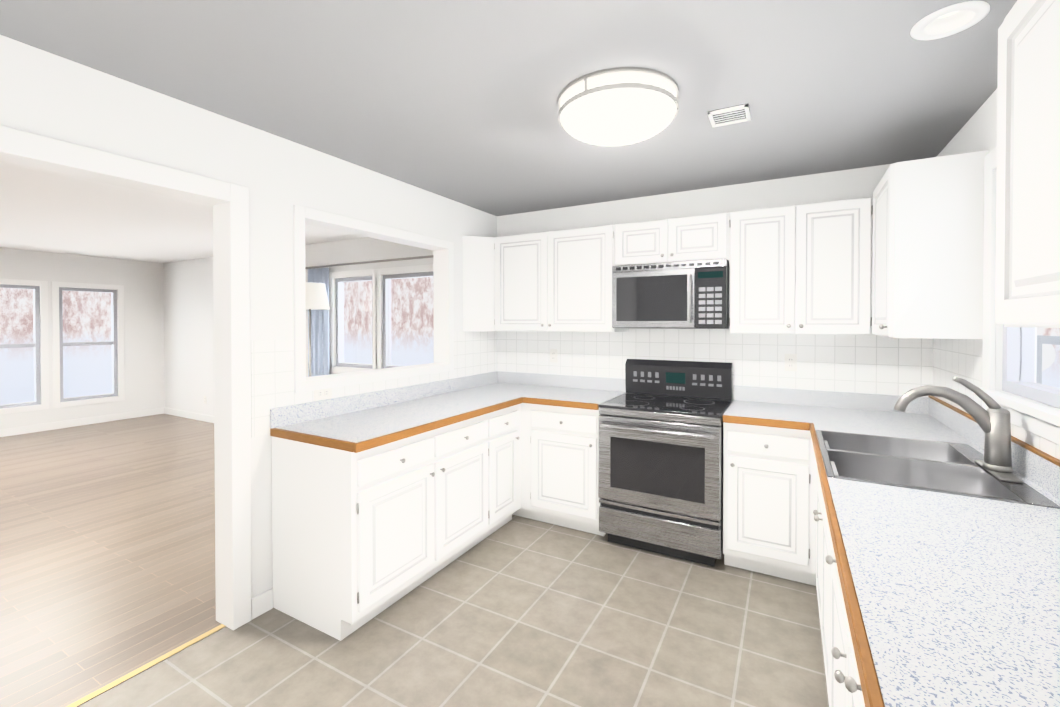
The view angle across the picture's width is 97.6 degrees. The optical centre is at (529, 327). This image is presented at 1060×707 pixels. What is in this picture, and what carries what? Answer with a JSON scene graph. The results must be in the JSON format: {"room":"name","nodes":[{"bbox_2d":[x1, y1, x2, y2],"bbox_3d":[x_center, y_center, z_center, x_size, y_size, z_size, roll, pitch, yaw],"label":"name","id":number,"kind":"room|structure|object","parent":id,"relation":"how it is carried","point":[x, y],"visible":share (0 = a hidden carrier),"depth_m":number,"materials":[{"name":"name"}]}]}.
{"room":"kitchen","nodes":[
{"label":"kitchen","id":0,"kind":"room"},
{"bbox_2d":[0,247,164,428],"bbox_3d":[-7.687,0.201,4.523,0.120,2.440,7.190,0,1,29],"label":"wall","id":1,"kind":"structure","parent":0,"point":[142,282],"depth_m":7.08,"materials":[{"name":"white paint"}]},
{"bbox_2d":[0,278,124,414],"bbox_3d":[-6.570,0.236,6.488,0.118,1.750,1.390,0,1,29],"label":"window","id":2,"kind":"structure","parent":1,"relation":"in","point":[40,288],"depth_m":6.42,"materials":[{"name":"white"}]},
{"bbox_2d":[0,407,163,436],"bbox_3d":[-7.628,1.371,4.503,0.014,0.100,6.950,0,1,29],"label":"baseboard","id":3,"kind":"structure","parent":1,"relation":"attached to","point":[119,416],"depth_m":6.61,"materials":[{"name":"white wood"}]},
{"bbox_2d":[0,414,220,706],"bbox_3d":[-4.861,1.478,2.962,6.590,0.080,7.190,0,1,29],"label":"floor","id":4,"kind":"structure","parent":0,"point":[107,553],"depth_m":2.98,"materials":[{"name":"beige wood"}]},
{"bbox_2d":[305,282,329,376],"bbox_3d":[-2.409,0.465,5.082,0.400,1.900,0.400,0,1,29],"label":"floor lamp","id":5,"kind":"object","parent":4,"relation":"on","point":[316,298],"visible":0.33,"depth_m":4.97,"materials":[{"name":"white fabric"}]},
{"bbox_2d":[0,35,496,597],"bbox_3d":[-1.649,0.228,1.943,0.120,2.440,5.560,0,1,29],"label":"wall","id":6,"kind":"structure","parent":0,"point":[48,95],"depth_m":2.31,"materials":[{"name":"white paint"}]},
{"bbox_2d":[0,126,250,629],"bbox_3d":[-1.678,0.384,1.892,0.156,2.130,0.970,0,1,29],"label":"door frame","id":7,"kind":"structure","parent":6,"relation":"attached to","point":[229,202],"depth_m":2.22,"materials":[{"name":"white wood"}]},
{"bbox_2d":[251,588,272,606],"bbox_3d":[-0.929,1.383,3.386,0.014,0.100,2.340,0,1,29],"label":"baseboard","id":8,"kind":"structure","parent":6,"relation":"attached to","point":[261,597],"depth_m":2.34,"materials":[{"name":"white wood"}]},
{"bbox_2d":[314,388,331,400],"bbox_3d":[-1.180,0.373,2.645,0.008,0.072,0.115,0,1,29],"label":"electrical outlet plate","id":9,"kind":"object","parent":6,"relation":"attached to","point":[321,394],"depth_m":2.64,"materials":[{"name":"white plastic"}]},
{"bbox_2d":[293,205,453,392],"bbox_3d":[-0.997,-0.162,3.110,0.156,1.011,1.346,0,1,29],"label":"window frame","id":10,"kind":"structure","parent":6,"relation":"attached to","point":[443,303],"depth_m":2.98,"materials":[{"name":"white paint"}]},
{"bbox_2d":[251,331,498,437],"bbox_3d":[-0.848,0.286,3.255,0.004,0.499,2.190,0,1,29],"label":"tile backsplash","id":11,"kind":"structure","parent":6,"relation":"attached to","point":[475,352],"depth_m":2.49,"materials":[{"name":"white tile"}]},
{"bbox_2d":[270,371,497,426],"bbox_3d":[-0.809,0.454,3.300,0.017,0.100,2.124,0,1,29],"label":"backsplash","id":12,"kind":"structure","parent":6,"relation":"attached to","point":[297,413],"depth_m":2.91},
{"bbox_2d":[163,237,433,415],"bbox_3d":[-3.114,0.185,6.022,6.410,2.440,0.120,0,1,29],"label":"wall","id":13,"kind":"structure","parent":0,"point":[188,339],"depth_m":6.97,"materials":[{"name":"white paint"}]},
{"bbox_2d":[164,407,213,422],"bbox_3d":[-3.134,1.356,5.969,6.380,0.100,0.014,0,1,29],"label":"baseboard","id":14,"kind":"structure","parent":13,"relation":"attached to","point":[197,416],"depth_m":7.13,"materials":[{"name":"white wood"}]},
{"bbox_2d":[305,255,433,376],"bbox_3d":[-1.817,0.318,5.176,2.300,2.112,0.096,0,1,29],"label":"drape","id":15,"kind":"object","parent":13,"relation":"hanging from","point":[320,364],"visible":0.54,"depth_m":5.51,"materials":[{"name":"blue fabric"}]},
{"bbox_2d":[329,264,433,372],"bbox_3d":[-1.617,-0.061,5.163,1.720,1.190,0.118,0,1,29],"label":"window","id":16,"kind":"structure","parent":13,"relation":"in","point":[374,275],"depth_m":5.17,"materials":[{"name":"white"}]},
{"bbox_2d":[77,515,828,706],"bbox_3d":[-0.227,1.497,1.164,3.255,0.080,5.560,0,1,29],"label":"floor","id":17,"kind":"structure","parent":0,"point":[517,611],"depth_m":2.11,"materials":[{"name":"beige tile"}]},
{"bbox_2d":[67,624,225,706],"bbox_3d":[-1.678,1.446,1.904,0.032,0.005,0.796,0,1,29],"label":"trim","id":18,"kind":"structure","parent":17,"relation":"on","point":[136,672],"depth_m":1.97,"materials":[{"name":"gold metal"}]},
{"bbox_2d":[270,407,493,640],"bbox_3d":[-0.797,0.994,2.713,0.613,0.892,1.080,0,1,29],"label":"base cabinet","id":19,"kind":"object","parent":17,"relation":"on","point":[355,530],"depth_m":2.31,"materials":[{"name":"white wood"}]},
{"bbox_2d":[270,383,549,446],"bbox_3d":[-0.545,0.527,3.154,0.621,0.042,2.124,0,1,29],"label":"countertop","id":20,"kind":"structure","parent":19,"relation":"on","point":[375,424],"depth_m":2.67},
{"bbox_2d":[494,399,521,531],"bbox_3d":[-0.428,0.987,3.377,0.613,0.892,0.439,0,1,29],"label":"base cabinet","id":21,"kind":"object","parent":17,"relation":"on","point":[508,419],"depth_m":3.25,"materials":[{"name":"white wood"}]},
{"bbox_2d":[530,399,605,535],"bbox_3d":[0.384,0.986,3.505,0.524,0.892,0.614,0,1,29],"label":"base cabinet","id":22,"kind":"object","parent":17,"relation":"on","point":[563,436],"depth_m":3.24,"materials":[{"name":"white wood"}]},
{"bbox_2d":[522,387,625,406],"bbox_3d":[0.351,0.521,3.514,0.594,0.038,0.622,0,1,29],"label":"countertop","id":23,"kind":"structure","parent":22,"relation":"on","point":[580,396],"depth_m":3.40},
{"bbox_2d":[598,359,732,566],"bbox_3d":[0.917,0.841,3.130,0.752,1.190,0.736,0,1,29],"label":"electric range","id":24,"kind":"object","parent":17,"relation":"on","point":[660,474],"visible":1,"depth_m":2.92,"materials":[{"name":"grey metal"}]},
{"bbox_2d":[723,419,813,583],"bbox_3d":[1.476,0.993,2.897,0.436,0.892,0.614,0,1,29],"label":"base cabinet","id":25,"kind":"object","parent":17,"relation":"on","point":[768,468],"depth_m":2.63,"materials":[{"name":"white wood"}]},
{"bbox_2d":[723,399,813,426],"bbox_3d":[1.483,0.528,2.884,0.456,0.038,0.622,0,1,29],"label":"countertop","id":26,"kind":"structure","parent":25,"relation":"on","point":[796,414],"depth_m":2.79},
{"bbox_2d":[810,407,1059,706],"bbox_3d":[1.429,0.542,1.682,0.621,0.042,2.774,0,1,29],"label":"countertop","id":27,"kind":"structure","parent":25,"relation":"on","point":[957,597],"depth_m":0.94,"materials":[{"name":"white stone"}]},
{"bbox_2d":[814,427,1059,522],"bbox_3d":[1.485,0.610,1.832,0.572,0.190,0.810,0,1,29],"label":"sink","id":28,"kind":"object","parent":27,"relation":"in","point":[946,466],"depth_m":1.84,"materials":[{"name":"silver metal"}]},
{"bbox_2d":[890,376,1025,482],"bbox_3d":[1.563,0.346,1.723,0.338,0.339,0.250,0,1,29],"label":"faucet","id":29,"kind":"object","parent":27,"relation":"on","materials":[{"name":"silver metal"}]},
{"bbox_2d":[814,479,825,614],"bbox_3d":[1.782,0.999,2.293,0.595,0.892,0.180,0,1,29],"label":"base cabinet","id":30,"kind":"object","parent":17,"relation":"on","point":[819,527],"depth_m":2.11,"materials":[{"name":"white wood"}]},
{"bbox_2d":[826,491,877,706],"bbox_3d":[1.028,1.013,0.957,0.613,0.892,1.089,0,1,29],"label":"base cabinet","id":31,"kind":"object","parent":17,"relation":"on","point":[850,683],"depth_m":1.16,"materials":[{"name":"white wood"}]},
{"bbox_2d":[0,0,1016,262],"bbox_3d":[-3.439,-1.034,2.143,9.845,0.080,7.190,0,1,29],"label":"ceiling","id":32,"kind":"structure","parent":0,"point":[456,100],"depth_m":1.90,"materials":[{"name":"grey paint"}]},
{"bbox_2d":[558,67,678,145],"bbox_3d":[0.378,-0.926,2.015,0.510,0.196,0.510,0,1,29],"label":"flush-mount ceiling light","id":33,"kind":"object","parent":32,"relation":"attached to","point":[618,106],"visible":1,"depth_m":1.86,"materials":[{"name":"white glass"}]},
{"bbox_2d":[707,103,750,126],"bbox_3d":[0.931,-0.987,2.164,0.170,0.013,0.170,0,1,29],"label":"ceiling vent","id":34,"kind":"object","parent":32,"relation":"in","point":[729,115],"visible":0.98,"depth_m":2.15,"materials":[{"name":"white metal"}]},
{"bbox_2d":[910,1,989,39],"bbox_3d":[1.346,-1.019,1.492,0.190,0.079,0.190,0,1,29],"label":"recessed light","id":35,"kind":"object","parent":32,"relation":"in","point":[951,20],"visible":0.83,"depth_m":1.51,"materials":[{"name":"white plastic"}]},
{"bbox_2d":[497,163,894,331],"bbox_3d":[1.123,0.212,3.512,3.195,2.440,0.120,0,1,29],"label":"wall","id":36,"kind":"structure","parent":0,"point":[863,182],"depth_m":3.35,"materials":[{"name":"white paint"}]},
{"bbox_2d":[463,236,494,330],"bbox_3d":[-0.342,-0.363,3.960,0.189,0.780,0.510,0,1,29],"label":"upper cabinet","id":37,"kind":"object","parent":36,"relation":"attached to","point":[478,252],"depth_m":3.82,"materials":[{"name":"white wood"}]},
{"bbox_2d":[495,232,546,331],"bbox_3d":[-0.001,-0.362,3.868,0.496,0.780,0.339,0,1,29],"label":"upper cabinet","id":38,"kind":"object","parent":36,"relation":"attached to","point":[520,260],"depth_m":3.71,"materials":[{"name":"white wood"}]},
{"bbox_2d":[550,349,556,362],"bbox_3d":[0.201,0.238,3.948,0.072,0.115,0.009,0,1,29],"label":"electrical outlet plate","id":39,"kind":"object","parent":36,"relation":"attached to","point":[553,352],"depth_m":3.94,"materials":[{"name":"white plastic"}]},
{"bbox_2d":[547,225,627,331],"bbox_3d":[0.449,-0.359,3.617,0.536,0.780,0.339,0,1,29],"label":"upper cabinet","id":40,"kind":"object","parent":36,"relation":"attached to","point":[580,261],"depth_m":3.47,"materials":[{"name":"white wood"}]},
{"bbox_2d":[615,219,670,265],"bbox_3d":[0.852,-0.595,3.389,0.381,0.304,0.339,0,1,29],"label":"upper cabinet","id":41,"kind":"object","parent":36,"relation":"attached to","point":[645,242],"depth_m":3.23,"materials":[{"name":"white wood"}]},
{"bbox_2d":[498,371,889,410],"bbox_3d":[1.034,0.452,3.479,3.028,0.100,0.018,0,1,29],"label":"backsplash","id":42,"kind":"structure","parent":36,"relation":"attached to","point":[868,402],"depth_m":3.15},
{"bbox_2d":[671,212,730,261],"bbox_3d":[1.185,-0.593,3.204,0.380,0.304,0.339,0,1,29],"label":"upper cabinet","id":43,"kind":"object","parent":36,"relation":"attached to","point":[700,237],"depth_m":3.05,"materials":[{"name":"white wood"}]},
{"bbox_2d":[612,259,728,328],"bbox_3d":[0.993,-0.217,3.256,0.752,0.440,0.437,0,1,29],"label":"over-the-range microwave","id":44,"kind":"object","parent":43,"relation":"attached to","point":[689,295],"visible":1,"depth_m":3.08,"materials":[{"name":"grey metal"}]},
{"bbox_2d":[499,328,930,401],"bbox_3d":[1.040,0.262,3.488,3.075,0.540,0.004,0,1,29],"label":"tile backsplash","id":45,"kind":"structure","parent":36,"relation":"attached to","point":[873,364],"depth_m":3.21,"materials":[{"name":"white tile"}]},
{"bbox_2d":[728,205,798,333],"bbox_3d":[1.514,-0.353,3.023,0.370,0.780,0.339,0,1,29],"label":"upper cabinet","id":46,"kind":"object","parent":36,"relation":"attached to","point":[764,262],"depth_m":2.87,"materials":[{"name":"white wood"}]},
{"bbox_2d":[785,354,796,370],"bbox_3d":[1.738,0.232,3.091,0.072,0.115,0.009,0,1,29],"label":"electrical outlet plate","id":47,"kind":"object","parent":36,"relation":"attached to","point":[790,365],"depth_m":3.09,"materials":[{"name":"white plastic"}]},
{"bbox_2d":[799,197,870,334],"bbox_3d":[1.837,-0.351,2.843,0.370,0.780,0.339,0,1,29],"label":"upper cabinet","id":48,"kind":"object","parent":36,"relation":"attached to","point":[835,236],"depth_m":2.69,"materials":[{"name":"white wood"}]},
{"bbox_2d":[937,88,1059,411],"bbox_3d":[1.113,0.245,0.336,0.120,2.440,5.440,0,1,29],"label":"wall","id":49,"kind":"structure","parent":0,"point":[977,132],"depth_m":2.02,"materials":[{"name":"white paint"}]},
{"bbox_2d":[867,151,982,338],"bbox_3d":[1.949,-0.360,2.306,0.339,0.810,0.527,0,1,29],"label":"upper cabinet","id":50,"kind":"object","parent":49,"relation":"attached to","point":[899,253],"depth_m":2.09,"materials":[{"name":"white wood"}]},
{"bbox_2d":[931,338,1059,459],"bbox_3d":[1.697,0.304,1.511,0.004,0.499,2.760,0,1,29],"label":"tile backsplash","id":51,"kind":"structure","parent":49,"relation":"attached to","point":[962,358],"depth_m":2.26,"materials":[{"name":"white tile"}]},
{"bbox_2d":[958,431,1059,498],"bbox_3d":[1.693,0.473,1.534,0.017,0.100,2.774,0,1,29],"label":"backsplash","id":52,"kind":"structure","parent":49,"relation":"attached to","point":[1039,468],"depth_m":1.54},
{"bbox_2d":[972,146,1059,444],"bbox_3d":[1.702,-0.185,1.456,0.145,1.093,1.230,0,1,29],"label":"sink window","id":53,"kind":"structure","parent":49,"relation":"in","point":[1018,364],"depth_m":1.86,"materials":[{"name":"grey plastic"}]},
{"bbox_2d":[983,0,1059,327],"bbox_3d":[1.104,-0.348,0.790,0.339,0.698,0.425,0,1,29],"label":"upper cabinet","id":54,"kind":"object","parent":49,"relation":"attached to","point":[1027,283],"depth_m":0.91,"materials":[{"name":"white wood"}]},
{"label":"outside","id":55,"kind":"structure","parent":0,"visible":0},
{"bbox_2d":[0,288,111,404],"bbox_3d":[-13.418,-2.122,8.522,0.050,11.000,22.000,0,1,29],"label":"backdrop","id":56,"kind":"structure","parent":55,"point":[72,370],"depth_m":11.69,"materials":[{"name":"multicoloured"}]},
{"bbox_2d":[344,277,1059,387],"bbox_3d":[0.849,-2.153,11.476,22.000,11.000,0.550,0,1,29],"label":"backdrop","id":57,"kind":"structure","parent":55,"point":[424,307],"depth_m":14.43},
{"bbox_2d":[1036,335,1059,383],"bbox_3d":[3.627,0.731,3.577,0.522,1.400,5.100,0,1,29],"label":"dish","id":58,"kind":"object","parent":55,"point":[1047,360],"depth_m":2.55,"materials":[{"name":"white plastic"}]}
]}

